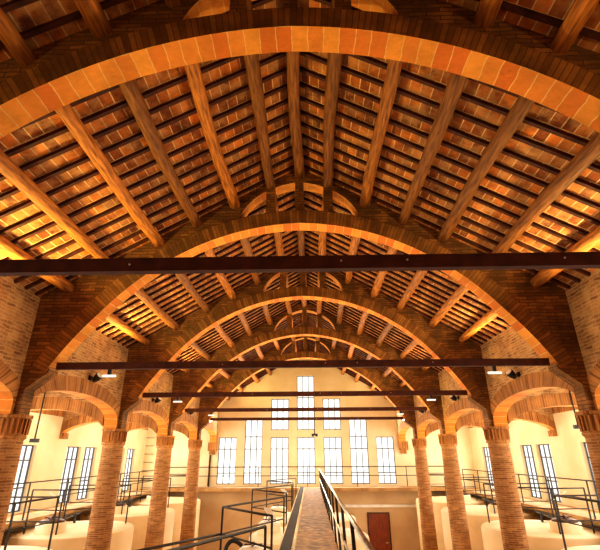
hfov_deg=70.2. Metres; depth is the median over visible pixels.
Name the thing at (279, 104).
batten
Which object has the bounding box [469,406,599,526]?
wall
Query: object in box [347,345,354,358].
roof purlin
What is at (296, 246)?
batten
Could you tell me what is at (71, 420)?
arch
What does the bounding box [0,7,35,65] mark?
beam
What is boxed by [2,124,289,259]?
batten
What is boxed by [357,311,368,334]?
roof purlin
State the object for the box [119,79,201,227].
beam
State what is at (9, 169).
beam
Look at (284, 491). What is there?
guard rail
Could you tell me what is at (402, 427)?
arch
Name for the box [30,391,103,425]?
arch
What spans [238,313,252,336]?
roof purlin
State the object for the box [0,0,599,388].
ceiling
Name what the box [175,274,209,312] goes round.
roof purlin
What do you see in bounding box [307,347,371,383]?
batten
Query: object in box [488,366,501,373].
lamp
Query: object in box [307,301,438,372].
batten
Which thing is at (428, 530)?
brick column
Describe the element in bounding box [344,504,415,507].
trim
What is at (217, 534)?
bar
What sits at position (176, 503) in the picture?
tank
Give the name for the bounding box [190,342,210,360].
roof purlin
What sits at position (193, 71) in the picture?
wooden beam
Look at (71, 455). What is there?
window
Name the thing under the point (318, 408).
tie beam
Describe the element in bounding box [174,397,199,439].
arch
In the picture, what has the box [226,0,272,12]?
batten
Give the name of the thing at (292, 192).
batten
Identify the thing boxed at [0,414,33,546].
brick column
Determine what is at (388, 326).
roof purlin
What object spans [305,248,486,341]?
batten
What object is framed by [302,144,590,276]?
batten
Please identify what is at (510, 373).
spotlight
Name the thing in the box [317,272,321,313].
roof purlin
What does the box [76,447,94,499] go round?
window
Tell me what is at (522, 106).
beam
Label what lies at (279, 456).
window
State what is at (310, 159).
batten
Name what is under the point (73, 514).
cover plate
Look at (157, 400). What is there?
spotlight
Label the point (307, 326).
batten
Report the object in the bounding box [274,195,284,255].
roof purlin
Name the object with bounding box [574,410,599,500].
brick column
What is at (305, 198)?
batten
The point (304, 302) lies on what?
roof purlin
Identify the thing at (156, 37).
brick arch
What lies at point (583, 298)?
arch
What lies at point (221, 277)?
roof purlin
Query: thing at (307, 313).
batten
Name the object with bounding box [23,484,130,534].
guard rail
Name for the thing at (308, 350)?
batten
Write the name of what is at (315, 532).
deck
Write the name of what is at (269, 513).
guard rail
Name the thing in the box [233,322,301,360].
batten
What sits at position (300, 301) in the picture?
batten
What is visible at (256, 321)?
batten
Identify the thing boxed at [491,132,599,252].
beam
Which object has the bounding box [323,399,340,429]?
window
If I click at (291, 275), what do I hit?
batten
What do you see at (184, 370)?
roof purlin
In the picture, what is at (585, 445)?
window
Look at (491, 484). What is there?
guard rail
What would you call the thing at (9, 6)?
batten
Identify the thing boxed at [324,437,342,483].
window
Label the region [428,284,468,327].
wooden beam
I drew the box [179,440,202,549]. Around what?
brick column
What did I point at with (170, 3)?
roof purlin
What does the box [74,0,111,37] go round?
beam
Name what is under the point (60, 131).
batten
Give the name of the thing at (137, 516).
tank
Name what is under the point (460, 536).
brick column
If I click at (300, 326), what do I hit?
batten
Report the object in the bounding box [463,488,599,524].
gallery
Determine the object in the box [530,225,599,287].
wooden beam
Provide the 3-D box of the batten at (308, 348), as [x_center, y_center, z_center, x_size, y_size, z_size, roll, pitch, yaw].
[2.651,5.072,22.160,4.595,2.694,0.050,-1,-23,1]
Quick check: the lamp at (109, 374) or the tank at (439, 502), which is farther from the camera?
the tank at (439, 502)
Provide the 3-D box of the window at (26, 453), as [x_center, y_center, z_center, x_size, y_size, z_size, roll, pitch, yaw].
[-8.175,5.841,12.283,0.060,1.780,0.960,-1,-23,1]
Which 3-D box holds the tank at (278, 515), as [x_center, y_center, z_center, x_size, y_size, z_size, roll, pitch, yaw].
[0.366,10.328,16.044,3.560,3.040,3.560,-1,-23,1]
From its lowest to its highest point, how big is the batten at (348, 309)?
2.694 m
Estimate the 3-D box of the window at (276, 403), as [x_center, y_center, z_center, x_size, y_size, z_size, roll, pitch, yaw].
[-1.035,7.271,22.285,0.920,1.540,0.060,-1,-23,1]
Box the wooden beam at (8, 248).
[0,235,74,292]
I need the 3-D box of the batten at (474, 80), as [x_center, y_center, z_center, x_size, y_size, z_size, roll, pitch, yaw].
[2.231,-2.195,4.933,4.595,2.694,0.050,-1,-23,1]
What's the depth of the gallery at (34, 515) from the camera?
12.66 m
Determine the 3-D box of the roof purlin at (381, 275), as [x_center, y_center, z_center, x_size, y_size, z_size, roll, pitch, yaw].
[1.985,-0.184,9.985,0.228,0.216,3.785,-1,-23,1]
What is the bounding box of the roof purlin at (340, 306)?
[336,304,343,324]
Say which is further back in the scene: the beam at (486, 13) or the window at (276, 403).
the window at (276, 403)
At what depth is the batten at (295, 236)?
10.41 m
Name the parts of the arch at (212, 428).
wall panel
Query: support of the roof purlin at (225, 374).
attached to the ceiling
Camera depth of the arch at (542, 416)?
14.15 m
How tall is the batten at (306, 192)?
2.694 m
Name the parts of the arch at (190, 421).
wall panel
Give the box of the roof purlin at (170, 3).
[165,0,181,7]
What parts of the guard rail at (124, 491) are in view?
post, rail, rail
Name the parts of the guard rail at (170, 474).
rail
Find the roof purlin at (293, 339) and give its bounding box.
[291,315,295,341]
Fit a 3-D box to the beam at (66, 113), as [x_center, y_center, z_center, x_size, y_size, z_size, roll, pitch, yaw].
[-2.671,-1.322,6.236,0.228,0.216,3.785,-1,-23,1]
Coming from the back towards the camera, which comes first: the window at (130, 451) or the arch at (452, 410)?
the window at (130, 451)
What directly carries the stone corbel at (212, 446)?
attached to the wall at (403, 520)
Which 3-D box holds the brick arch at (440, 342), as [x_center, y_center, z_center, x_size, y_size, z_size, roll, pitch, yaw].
[0.087,1.618,11.442,9.240,4.675,0.300,-1,-23,1]
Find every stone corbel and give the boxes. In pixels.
[208,442,216,454]
[398,441,407,453]
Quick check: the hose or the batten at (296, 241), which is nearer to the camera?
the hose
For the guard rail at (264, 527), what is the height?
1.340 m
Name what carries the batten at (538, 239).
attached to the ceiling
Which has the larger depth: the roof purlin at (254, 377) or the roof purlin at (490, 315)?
the roof purlin at (254, 377)
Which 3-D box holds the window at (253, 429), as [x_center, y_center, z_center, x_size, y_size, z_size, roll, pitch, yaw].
[-2.357,8.905,21.628,0.900,3.030,0.060,-1,-23,1]
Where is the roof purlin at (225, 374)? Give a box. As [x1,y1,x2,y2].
[219,369,230,378]
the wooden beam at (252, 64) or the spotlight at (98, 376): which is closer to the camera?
the wooden beam at (252, 64)
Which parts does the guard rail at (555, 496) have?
post, rail, rail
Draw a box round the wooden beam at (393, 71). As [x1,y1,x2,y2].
[359,59,402,207]
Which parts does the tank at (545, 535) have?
hatch lid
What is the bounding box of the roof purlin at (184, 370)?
[174,359,189,372]
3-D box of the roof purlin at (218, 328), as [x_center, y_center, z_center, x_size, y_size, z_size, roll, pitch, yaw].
[-2.499,1.786,13.605,0.249,0.210,3.785,-1,-23,1]
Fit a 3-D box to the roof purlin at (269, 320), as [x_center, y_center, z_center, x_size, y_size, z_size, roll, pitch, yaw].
[-1.126,1.037,13.888,0.228,0.216,3.785,-1,-23,1]
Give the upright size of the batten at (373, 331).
2.694 m
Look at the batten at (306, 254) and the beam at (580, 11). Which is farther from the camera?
the batten at (306, 254)
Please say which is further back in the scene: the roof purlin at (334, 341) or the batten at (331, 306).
the roof purlin at (334, 341)
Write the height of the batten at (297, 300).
2.694 m
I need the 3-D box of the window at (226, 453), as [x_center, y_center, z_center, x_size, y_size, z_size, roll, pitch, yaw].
[-3.664,9.327,21.482,0.920,2.150,0.060,-1,-23,1]
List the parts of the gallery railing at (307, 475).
rail, rail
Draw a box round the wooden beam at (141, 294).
[134,288,179,330]
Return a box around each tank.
[0,546,52,549]
[1,515,133,549]
[79,500,174,549]
[126,495,200,549]
[239,541,267,549]
[249,518,369,549]
[263,504,355,527]
[416,491,489,549]
[441,500,538,549]
[481,514,599,549]
[561,545,599,549]
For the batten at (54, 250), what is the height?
2.694 m
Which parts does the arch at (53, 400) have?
wall panel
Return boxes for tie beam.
[0,252,599,275]
[56,358,549,369]
[142,390,467,397]
[185,407,426,411]
[210,417,403,420]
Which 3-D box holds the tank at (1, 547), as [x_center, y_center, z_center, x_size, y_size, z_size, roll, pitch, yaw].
[-6.344,6.593,7.578,3.200,3.400,3.200,-1,-23,1]
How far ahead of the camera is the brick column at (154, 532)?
13.46 m
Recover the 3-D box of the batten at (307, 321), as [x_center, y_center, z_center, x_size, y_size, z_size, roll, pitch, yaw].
[2.539,3.132,17.561,4.595,2.694,0.050,-1,-23,1]
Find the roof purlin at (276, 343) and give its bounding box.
[273,340,279,349]
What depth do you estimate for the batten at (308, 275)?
13.28 m
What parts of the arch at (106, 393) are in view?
wall panel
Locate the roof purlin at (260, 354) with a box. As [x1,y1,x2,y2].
[255,346,264,359]
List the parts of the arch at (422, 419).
wall panel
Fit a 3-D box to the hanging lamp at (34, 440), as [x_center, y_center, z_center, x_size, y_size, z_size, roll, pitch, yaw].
[-6.409,3.247,10.620,0.200,1.710,0.080,-1,-23,1]
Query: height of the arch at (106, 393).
2.007 m
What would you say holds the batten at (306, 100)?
attached to the ceiling
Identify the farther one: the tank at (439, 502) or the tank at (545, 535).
the tank at (439, 502)
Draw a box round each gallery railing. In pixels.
[14,470,153,519]
[169,466,443,486]
[462,469,598,518]
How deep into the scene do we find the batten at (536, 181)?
5.98 m
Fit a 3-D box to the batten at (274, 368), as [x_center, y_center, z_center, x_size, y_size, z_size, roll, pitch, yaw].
[-1.965,5.364,22.799,4.595,2.694,0.050,-1,-23,1]
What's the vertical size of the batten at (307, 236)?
2.694 m
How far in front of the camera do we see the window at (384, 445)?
21.34 m
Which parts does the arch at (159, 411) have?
wall panel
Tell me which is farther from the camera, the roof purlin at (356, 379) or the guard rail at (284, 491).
the roof purlin at (356, 379)
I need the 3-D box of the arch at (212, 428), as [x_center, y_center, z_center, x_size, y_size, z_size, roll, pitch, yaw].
[-4.431,6.799,20.238,0.324,2.007,4.030,-1,-23,1]
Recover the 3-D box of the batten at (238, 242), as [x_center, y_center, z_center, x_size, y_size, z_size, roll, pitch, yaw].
[-2.289,-0.244,9.506,4.595,2.694,0.050,-1,-23,1]
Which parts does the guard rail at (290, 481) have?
rail, rail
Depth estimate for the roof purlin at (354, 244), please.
9.92 m
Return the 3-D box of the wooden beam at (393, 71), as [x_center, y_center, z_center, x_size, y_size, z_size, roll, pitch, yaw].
[1.194,-2.103,6.471,0.228,0.216,3.785,-1,-23,1]
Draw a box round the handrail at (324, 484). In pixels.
[319,469,374,549]
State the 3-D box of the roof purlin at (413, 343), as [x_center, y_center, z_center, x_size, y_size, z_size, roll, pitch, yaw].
[3.537,2.136,13.311,0.212,0.209,3.783,-1,-23,1]
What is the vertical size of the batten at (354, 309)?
2.694 m
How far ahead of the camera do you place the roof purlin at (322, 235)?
10.41 m
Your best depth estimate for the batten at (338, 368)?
22.58 m
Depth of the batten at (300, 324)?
17.98 m
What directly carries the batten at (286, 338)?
attached to the ceiling
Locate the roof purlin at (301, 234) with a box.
[294,191,304,255]
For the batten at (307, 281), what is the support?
attached to the ceiling
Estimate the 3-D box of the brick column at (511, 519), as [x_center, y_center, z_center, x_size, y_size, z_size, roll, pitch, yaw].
[4.788,6.208,9.391,0.840,5.420,0.840,-1,-23,1]
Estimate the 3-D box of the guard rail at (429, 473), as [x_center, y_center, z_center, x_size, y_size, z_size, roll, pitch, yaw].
[6.503,9.334,18.844,1.880,1.036,2.073,-1,-23,1]
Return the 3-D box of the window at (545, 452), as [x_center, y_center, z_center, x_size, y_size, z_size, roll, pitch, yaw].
[8.543,6.696,14.499,0.060,1.780,0.960,-1,-23,1]
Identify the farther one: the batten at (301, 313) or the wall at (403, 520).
the wall at (403, 520)
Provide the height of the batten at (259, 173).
2.694 m
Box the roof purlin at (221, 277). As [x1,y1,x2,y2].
[205,248,235,299]
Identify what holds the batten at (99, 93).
attached to the ceiling
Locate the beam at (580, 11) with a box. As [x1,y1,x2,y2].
[550,0,599,53]
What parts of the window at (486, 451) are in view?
pane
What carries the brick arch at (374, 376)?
on the brick column at (194, 446)
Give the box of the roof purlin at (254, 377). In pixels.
[252,375,259,382]
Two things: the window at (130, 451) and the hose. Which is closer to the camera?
the hose
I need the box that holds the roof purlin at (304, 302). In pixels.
[301,275,306,307]
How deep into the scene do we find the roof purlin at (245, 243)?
9.95 m
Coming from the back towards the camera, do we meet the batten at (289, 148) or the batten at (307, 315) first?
the batten at (307, 315)
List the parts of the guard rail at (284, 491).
post, rail, rail, post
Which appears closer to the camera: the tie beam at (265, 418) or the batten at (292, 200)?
the batten at (292, 200)
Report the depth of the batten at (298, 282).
13.42 m
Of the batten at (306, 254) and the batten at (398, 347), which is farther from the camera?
the batten at (398, 347)
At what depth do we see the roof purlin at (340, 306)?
14.44 m
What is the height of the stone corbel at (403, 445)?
0.570 m
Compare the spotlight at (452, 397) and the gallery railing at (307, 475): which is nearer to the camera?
the spotlight at (452, 397)
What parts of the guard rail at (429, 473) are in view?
rail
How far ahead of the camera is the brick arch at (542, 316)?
7.59 m
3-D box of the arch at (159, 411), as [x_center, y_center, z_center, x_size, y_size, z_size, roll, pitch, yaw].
[-4.611,3.685,12.856,0.324,2.007,4.000,-1,-23,1]
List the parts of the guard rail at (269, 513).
post, rail, rail, white lever, post, post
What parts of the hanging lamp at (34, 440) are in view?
rod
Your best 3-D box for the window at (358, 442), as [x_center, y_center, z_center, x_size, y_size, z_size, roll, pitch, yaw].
[2.972,8.836,21.527,0.900,3.030,0.060,-1,-23,1]
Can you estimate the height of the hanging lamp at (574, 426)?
1.450 m
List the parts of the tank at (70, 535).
hatch lid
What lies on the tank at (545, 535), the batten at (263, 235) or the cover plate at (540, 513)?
the cover plate at (540, 513)
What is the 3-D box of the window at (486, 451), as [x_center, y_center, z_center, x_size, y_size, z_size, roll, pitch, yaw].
[8.661,8.736,19.335,0.060,1.780,0.960,-1,-23,1]
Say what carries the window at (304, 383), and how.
in the wall at (403, 520)
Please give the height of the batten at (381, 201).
2.694 m
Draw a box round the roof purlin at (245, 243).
[240,238,260,284]
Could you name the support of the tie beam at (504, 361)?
attached to the brick arch at (542, 316)
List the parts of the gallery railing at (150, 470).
post, post, rail, rail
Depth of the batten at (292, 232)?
10.14 m
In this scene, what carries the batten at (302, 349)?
attached to the ceiling
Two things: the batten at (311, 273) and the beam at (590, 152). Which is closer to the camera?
the beam at (590, 152)
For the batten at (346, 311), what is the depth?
14.07 m
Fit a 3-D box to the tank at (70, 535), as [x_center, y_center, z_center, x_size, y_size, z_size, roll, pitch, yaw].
[-6.254,8.147,11.263,3.200,3.400,3.200,-1,-23,1]
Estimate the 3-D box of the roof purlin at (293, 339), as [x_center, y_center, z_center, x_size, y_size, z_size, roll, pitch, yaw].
[-0.345,2.207,17.717,0.249,0.210,3.785,-1,-23,1]
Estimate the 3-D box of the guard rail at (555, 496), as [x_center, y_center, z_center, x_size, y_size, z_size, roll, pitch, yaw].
[6.234,4.671,7.791,1.880,1.036,2.073,-1,-23,1]
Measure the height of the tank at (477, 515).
3.400 m
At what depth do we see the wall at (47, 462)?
14.24 m
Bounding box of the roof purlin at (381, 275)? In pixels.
[370,247,396,297]
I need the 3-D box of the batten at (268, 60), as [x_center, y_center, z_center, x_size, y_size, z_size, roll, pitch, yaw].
[-2.385,-1.916,5.541,4.595,2.694,0.050,-1,-23,1]
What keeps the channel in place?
on the kerb
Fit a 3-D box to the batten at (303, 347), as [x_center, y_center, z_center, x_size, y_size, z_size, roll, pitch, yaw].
[-1.984,5.024,21.994,4.595,2.694,0.050,-1,-23,1]
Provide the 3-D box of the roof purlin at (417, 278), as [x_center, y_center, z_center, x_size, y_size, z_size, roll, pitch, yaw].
[2.645,0.164,9.822,0.212,0.209,3.783,-1,-23,1]
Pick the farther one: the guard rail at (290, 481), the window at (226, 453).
the window at (226, 453)
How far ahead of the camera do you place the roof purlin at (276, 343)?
18.44 m
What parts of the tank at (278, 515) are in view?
hatch lid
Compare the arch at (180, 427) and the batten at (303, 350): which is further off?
the batten at (303, 350)
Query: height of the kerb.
0.310 m
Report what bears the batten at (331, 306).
attached to the ceiling
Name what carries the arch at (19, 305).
on the brick column
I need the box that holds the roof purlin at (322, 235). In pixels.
[318,199,326,254]
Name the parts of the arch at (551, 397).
wall panel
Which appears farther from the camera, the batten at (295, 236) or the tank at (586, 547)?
the batten at (295, 236)
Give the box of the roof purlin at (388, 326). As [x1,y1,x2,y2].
[375,323,392,345]
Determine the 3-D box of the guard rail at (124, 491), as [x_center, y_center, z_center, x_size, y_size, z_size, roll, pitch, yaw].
[-5.933,7.938,15.394,1.880,1.036,2.073,-1,-23,1]
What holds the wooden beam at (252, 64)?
attached to the brick arch at (156, 37)
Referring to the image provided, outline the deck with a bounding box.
[295,488,337,549]
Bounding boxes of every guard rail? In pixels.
[3,496,58,549]
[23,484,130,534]
[117,478,170,513]
[140,474,185,501]
[167,525,266,549]
[219,496,284,549]
[250,484,291,540]
[266,478,295,518]
[429,473,477,500]
[444,477,495,513]
[483,483,594,533]
[554,495,599,549]
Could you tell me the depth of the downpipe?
21.17 m
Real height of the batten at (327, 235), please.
2.694 m
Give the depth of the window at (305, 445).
21.43 m
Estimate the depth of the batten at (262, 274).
11.45 m
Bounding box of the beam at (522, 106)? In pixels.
[437,95,534,243]
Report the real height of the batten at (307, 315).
2.694 m
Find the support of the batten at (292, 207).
attached to the ceiling
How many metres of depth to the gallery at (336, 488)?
19.94 m
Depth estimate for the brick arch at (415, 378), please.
15.13 m
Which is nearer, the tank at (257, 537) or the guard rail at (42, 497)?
the guard rail at (42, 497)
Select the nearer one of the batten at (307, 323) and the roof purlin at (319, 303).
the roof purlin at (319, 303)
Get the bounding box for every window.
[8,445,33,512]
[58,446,78,503]
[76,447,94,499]
[122,449,133,490]
[216,438,236,483]
[243,420,262,483]
[270,437,288,483]
[271,399,288,429]
[297,376,313,429]
[297,437,315,483]
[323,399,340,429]
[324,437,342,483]
[349,420,369,483]
[376,437,396,483]
[483,447,493,489]
[522,445,541,498]
[538,444,561,502]
[583,442,598,499]
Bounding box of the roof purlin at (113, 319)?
[105,313,149,345]
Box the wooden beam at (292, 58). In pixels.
[286,0,304,178]
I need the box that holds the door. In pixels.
[367,512,391,549]
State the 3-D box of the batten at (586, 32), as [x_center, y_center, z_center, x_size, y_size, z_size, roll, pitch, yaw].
[2.211,-2.532,4.135,4.595,2.694,0.050,-1,-23,1]
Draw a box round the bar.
[137,533,219,549]
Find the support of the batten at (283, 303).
attached to the ceiling
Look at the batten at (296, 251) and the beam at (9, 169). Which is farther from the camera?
the batten at (296, 251)
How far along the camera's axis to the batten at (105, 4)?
4.20 m
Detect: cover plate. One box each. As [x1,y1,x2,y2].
[61,512,80,522]
[535,511,555,521]
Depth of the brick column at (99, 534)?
9.92 m
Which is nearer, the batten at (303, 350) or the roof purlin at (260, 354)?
the roof purlin at (260, 354)
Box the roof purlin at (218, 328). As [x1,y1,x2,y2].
[214,324,234,347]
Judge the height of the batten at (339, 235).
2.694 m
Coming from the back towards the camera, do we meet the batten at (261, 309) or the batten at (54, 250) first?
the batten at (261, 309)
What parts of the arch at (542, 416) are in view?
wall panel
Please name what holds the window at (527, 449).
in the wall at (569, 457)
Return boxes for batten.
[0,0,39,12]
[0,0,127,48]
[0,52,285,180]
[0,68,286,200]
[0,83,286,218]
[0,98,287,235]
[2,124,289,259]
[4,56,242,156]
[4,135,290,276]
[10,112,288,243]
[11,75,147,132]
[14,145,291,282]
[24,155,292,289]
[35,165,293,295]
[96,231,286,330]
[102,231,296,333]
[107,235,297,336]
[112,240,297,339]
[113,233,270,314]
[117,245,297,342]
[121,236,253,304]
[122,250,297,345]
[126,254,298,347]
[146,205,294,284]
[166,300,290,369]
[167,300,295,371]
[170,300,300,373]
[172,301,300,374]
[176,302,281,359]
[178,303,273,356]
[186,284,299,348]
[198,281,299,338]
[202,337,290,389]
[209,338,287,382]
[210,338,284,380]
[213,326,301,377]
[217,324,301,373]
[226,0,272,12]
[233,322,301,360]
[233,350,303,391]
[235,349,303,389]
[235,368,275,391]
[240,347,303,385]
[247,191,293,215]
[265,272,298,290]
[269,274,299,290]
[275,315,301,330]
[276,313,301,328]
[279,198,294,208]
[299,81,599,210]
[300,52,599,172]
[300,66,599,192]
[300,96,599,225]
[300,109,588,235]
[301,121,599,251]
[302,133,599,268]
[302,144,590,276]
[303,154,580,282]
[304,164,570,288]
[304,191,352,214]
[304,197,336,212]
[304,204,449,276]
[305,234,500,332]
[305,239,496,335]
[305,244,491,339]
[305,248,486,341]
[305,253,482,344]
[306,231,506,329]
[306,273,336,289]
[306,283,419,344]
[307,272,340,289]
[307,281,403,332]
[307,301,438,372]
[307,313,332,327]
[307,315,333,329]
[307,321,377,359]
[307,323,387,367]
[307,325,394,373]
[307,326,398,377]
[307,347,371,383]
[308,300,441,370]
[308,348,372,384]
[308,350,377,389]
[313,0,358,9]
[313,300,443,369]
[317,231,509,325]
[320,337,406,385]
[322,301,430,358]
[324,338,402,381]
[326,301,431,356]
[333,233,490,309]
[335,303,426,351]
[338,368,378,390]
[346,54,588,145]
[351,236,479,298]
[468,78,565,115]
[475,0,599,41]
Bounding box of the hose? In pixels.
[224,539,242,549]
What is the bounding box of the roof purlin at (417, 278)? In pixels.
[396,271,426,310]
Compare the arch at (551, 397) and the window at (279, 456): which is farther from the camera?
the window at (279, 456)
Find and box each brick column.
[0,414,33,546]
[84,428,128,549]
[144,435,174,549]
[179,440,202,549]
[412,438,437,549]
[438,434,471,549]
[482,426,529,549]
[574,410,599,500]
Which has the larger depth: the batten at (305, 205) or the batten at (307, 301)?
the batten at (307, 301)
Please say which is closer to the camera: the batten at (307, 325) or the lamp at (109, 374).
the lamp at (109, 374)
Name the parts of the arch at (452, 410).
wall panel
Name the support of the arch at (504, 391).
on the brick column at (511, 519)
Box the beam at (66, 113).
[55,104,164,247]
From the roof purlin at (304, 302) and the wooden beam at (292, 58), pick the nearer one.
the wooden beam at (292, 58)
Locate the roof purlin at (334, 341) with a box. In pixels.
[331,340,336,349]
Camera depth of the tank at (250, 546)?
9.34 m
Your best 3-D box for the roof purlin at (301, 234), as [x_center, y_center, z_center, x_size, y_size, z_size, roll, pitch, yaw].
[0.019,-1.156,10.443,0.212,0.209,3.783,-1,-23,1]
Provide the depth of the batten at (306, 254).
11.33 m
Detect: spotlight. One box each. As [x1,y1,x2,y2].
[88,372,102,382]
[152,398,161,402]
[449,395,458,400]
[505,369,519,378]
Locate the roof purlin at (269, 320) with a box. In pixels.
[262,305,272,325]
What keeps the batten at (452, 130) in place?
attached to the ceiling
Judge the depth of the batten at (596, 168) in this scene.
5.49 m
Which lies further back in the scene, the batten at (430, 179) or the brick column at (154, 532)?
the brick column at (154, 532)
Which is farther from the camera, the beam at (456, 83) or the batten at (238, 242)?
the batten at (238, 242)
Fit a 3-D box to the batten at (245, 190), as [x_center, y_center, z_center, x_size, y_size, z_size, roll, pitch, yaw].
[-2.328,-0.914,7.917,4.595,2.694,0.050,-1,-23,1]
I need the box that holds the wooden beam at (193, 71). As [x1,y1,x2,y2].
[184,63,239,209]
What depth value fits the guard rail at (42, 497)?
8.77 m
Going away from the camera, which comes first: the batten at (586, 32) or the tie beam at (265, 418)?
the batten at (586, 32)
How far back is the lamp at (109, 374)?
7.13 m
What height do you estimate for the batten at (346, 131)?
2.694 m
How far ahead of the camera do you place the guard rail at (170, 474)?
18.60 m
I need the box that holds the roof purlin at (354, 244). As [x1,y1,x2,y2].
[345,236,360,283]
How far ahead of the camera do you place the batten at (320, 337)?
18.86 m
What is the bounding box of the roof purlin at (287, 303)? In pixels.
[285,273,291,314]
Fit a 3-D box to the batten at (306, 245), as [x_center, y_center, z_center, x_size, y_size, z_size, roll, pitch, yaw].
[2.378,0.357,10.982,4.595,2.694,0.050,-1,-23,1]
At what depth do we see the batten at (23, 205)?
6.06 m
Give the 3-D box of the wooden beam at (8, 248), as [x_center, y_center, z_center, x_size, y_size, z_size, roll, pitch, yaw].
[-4.194,-0.491,5.922,0.249,0.210,3.785,-1,-23,1]
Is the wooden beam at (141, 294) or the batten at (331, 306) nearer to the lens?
the wooden beam at (141, 294)
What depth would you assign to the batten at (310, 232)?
10.03 m
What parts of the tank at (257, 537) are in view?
hatch lid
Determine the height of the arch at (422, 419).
2.007 m
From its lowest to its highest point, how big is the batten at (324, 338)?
2.694 m
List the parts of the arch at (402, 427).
wall panel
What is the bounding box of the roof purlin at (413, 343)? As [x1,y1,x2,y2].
[399,340,417,358]
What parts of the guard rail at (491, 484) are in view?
post, rail, rail, post, post, post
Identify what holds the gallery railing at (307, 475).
on the gallery at (336, 488)
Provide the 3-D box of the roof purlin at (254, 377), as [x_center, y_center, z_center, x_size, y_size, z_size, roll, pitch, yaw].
[-2.311,4.923,21.039,0.228,0.216,3.925,-1,-23,1]
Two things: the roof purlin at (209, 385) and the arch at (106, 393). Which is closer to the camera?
the arch at (106, 393)
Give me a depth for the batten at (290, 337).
18.94 m
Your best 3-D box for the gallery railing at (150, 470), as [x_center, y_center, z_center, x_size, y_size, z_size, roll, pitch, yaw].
[-7.150,5.110,9.309,0.036,0.886,23.430,-1,-23,1]
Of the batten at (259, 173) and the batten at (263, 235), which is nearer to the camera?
the batten at (259, 173)
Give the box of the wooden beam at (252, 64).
[244,2,274,190]
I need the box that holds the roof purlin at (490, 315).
[459,309,498,342]
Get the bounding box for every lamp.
[29,392,45,442]
[102,369,115,376]
[312,411,317,436]
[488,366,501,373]
[569,390,578,428]
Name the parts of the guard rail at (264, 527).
post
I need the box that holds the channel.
[279,487,303,549]
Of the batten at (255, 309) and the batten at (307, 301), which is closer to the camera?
the batten at (255, 309)
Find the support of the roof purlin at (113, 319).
attached to the ceiling
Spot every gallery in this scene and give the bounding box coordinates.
[5,489,151,528]
[168,486,444,491]
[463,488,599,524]
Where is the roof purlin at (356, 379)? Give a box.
[354,374,359,381]
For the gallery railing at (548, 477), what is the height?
0.886 m
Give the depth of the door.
20.00 m
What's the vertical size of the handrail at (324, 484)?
0.984 m
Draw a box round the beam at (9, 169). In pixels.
[0,149,109,258]
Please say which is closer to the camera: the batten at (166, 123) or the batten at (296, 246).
the batten at (166, 123)
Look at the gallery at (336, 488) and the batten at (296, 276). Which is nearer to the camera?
the batten at (296, 276)
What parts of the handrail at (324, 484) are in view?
post, post, post, post, rail, post, post, post, post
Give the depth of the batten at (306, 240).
10.55 m
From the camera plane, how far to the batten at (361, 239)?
9.27 m
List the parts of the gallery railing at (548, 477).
post, rail, rail, post, post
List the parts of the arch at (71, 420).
wall panel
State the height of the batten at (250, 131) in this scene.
2.694 m
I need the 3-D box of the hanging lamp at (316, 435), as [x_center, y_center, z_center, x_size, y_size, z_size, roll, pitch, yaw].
[0.486,4.999,14.348,0.200,0.800,0.080,-1,-23,1]
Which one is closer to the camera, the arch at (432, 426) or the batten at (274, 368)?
the arch at (432, 426)
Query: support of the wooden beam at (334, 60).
attached to the brick arch at (156, 37)
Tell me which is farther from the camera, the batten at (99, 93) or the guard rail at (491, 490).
the guard rail at (491, 490)
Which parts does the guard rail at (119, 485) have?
post, post, post, rail, rail, post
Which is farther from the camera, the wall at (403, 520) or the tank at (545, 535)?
the wall at (403, 520)
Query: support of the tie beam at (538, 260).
attached to the brick arch at (156, 37)
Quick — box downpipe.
[207,455,210,485]
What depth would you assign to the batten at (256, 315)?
14.18 m
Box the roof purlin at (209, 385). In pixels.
[206,383,213,388]
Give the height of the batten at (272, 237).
2.694 m
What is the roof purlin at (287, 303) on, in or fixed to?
attached to the ceiling
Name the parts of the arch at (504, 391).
wall panel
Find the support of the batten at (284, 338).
attached to the ceiling
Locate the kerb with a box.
[278,488,304,549]
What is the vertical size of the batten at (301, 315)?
2.694 m
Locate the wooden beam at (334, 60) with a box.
[323,0,342,188]
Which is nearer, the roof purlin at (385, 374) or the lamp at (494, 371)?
the lamp at (494, 371)
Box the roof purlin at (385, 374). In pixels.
[382,368,391,377]
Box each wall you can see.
[3,410,147,535]
[139,359,478,549]
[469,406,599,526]
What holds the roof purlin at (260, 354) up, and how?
attached to the ceiling
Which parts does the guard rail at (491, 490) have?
rail, rail, post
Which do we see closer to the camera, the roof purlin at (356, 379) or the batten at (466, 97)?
the batten at (466, 97)
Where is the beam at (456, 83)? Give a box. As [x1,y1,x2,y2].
[398,73,467,224]
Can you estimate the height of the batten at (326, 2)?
2.694 m
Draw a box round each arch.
[0,0,599,138]
[0,276,40,413]
[13,171,594,414]
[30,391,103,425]
[34,329,128,428]
[59,411,157,438]
[117,272,493,428]
[126,422,188,437]
[128,370,173,435]
[167,303,444,435]
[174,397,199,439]
[197,336,416,439]
[204,412,218,441]
[396,411,409,440]
[413,396,436,437]
[425,420,484,436]
[438,369,482,433]
[455,407,557,435]
[480,326,573,425]
[507,387,577,423]
[565,268,599,409]
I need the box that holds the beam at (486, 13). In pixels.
[473,0,502,28]
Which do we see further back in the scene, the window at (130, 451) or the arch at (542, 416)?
the window at (130, 451)
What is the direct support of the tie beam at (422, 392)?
attached to the brick arch at (440, 342)
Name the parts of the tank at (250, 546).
hatch lid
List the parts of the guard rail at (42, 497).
post, rail, rail, post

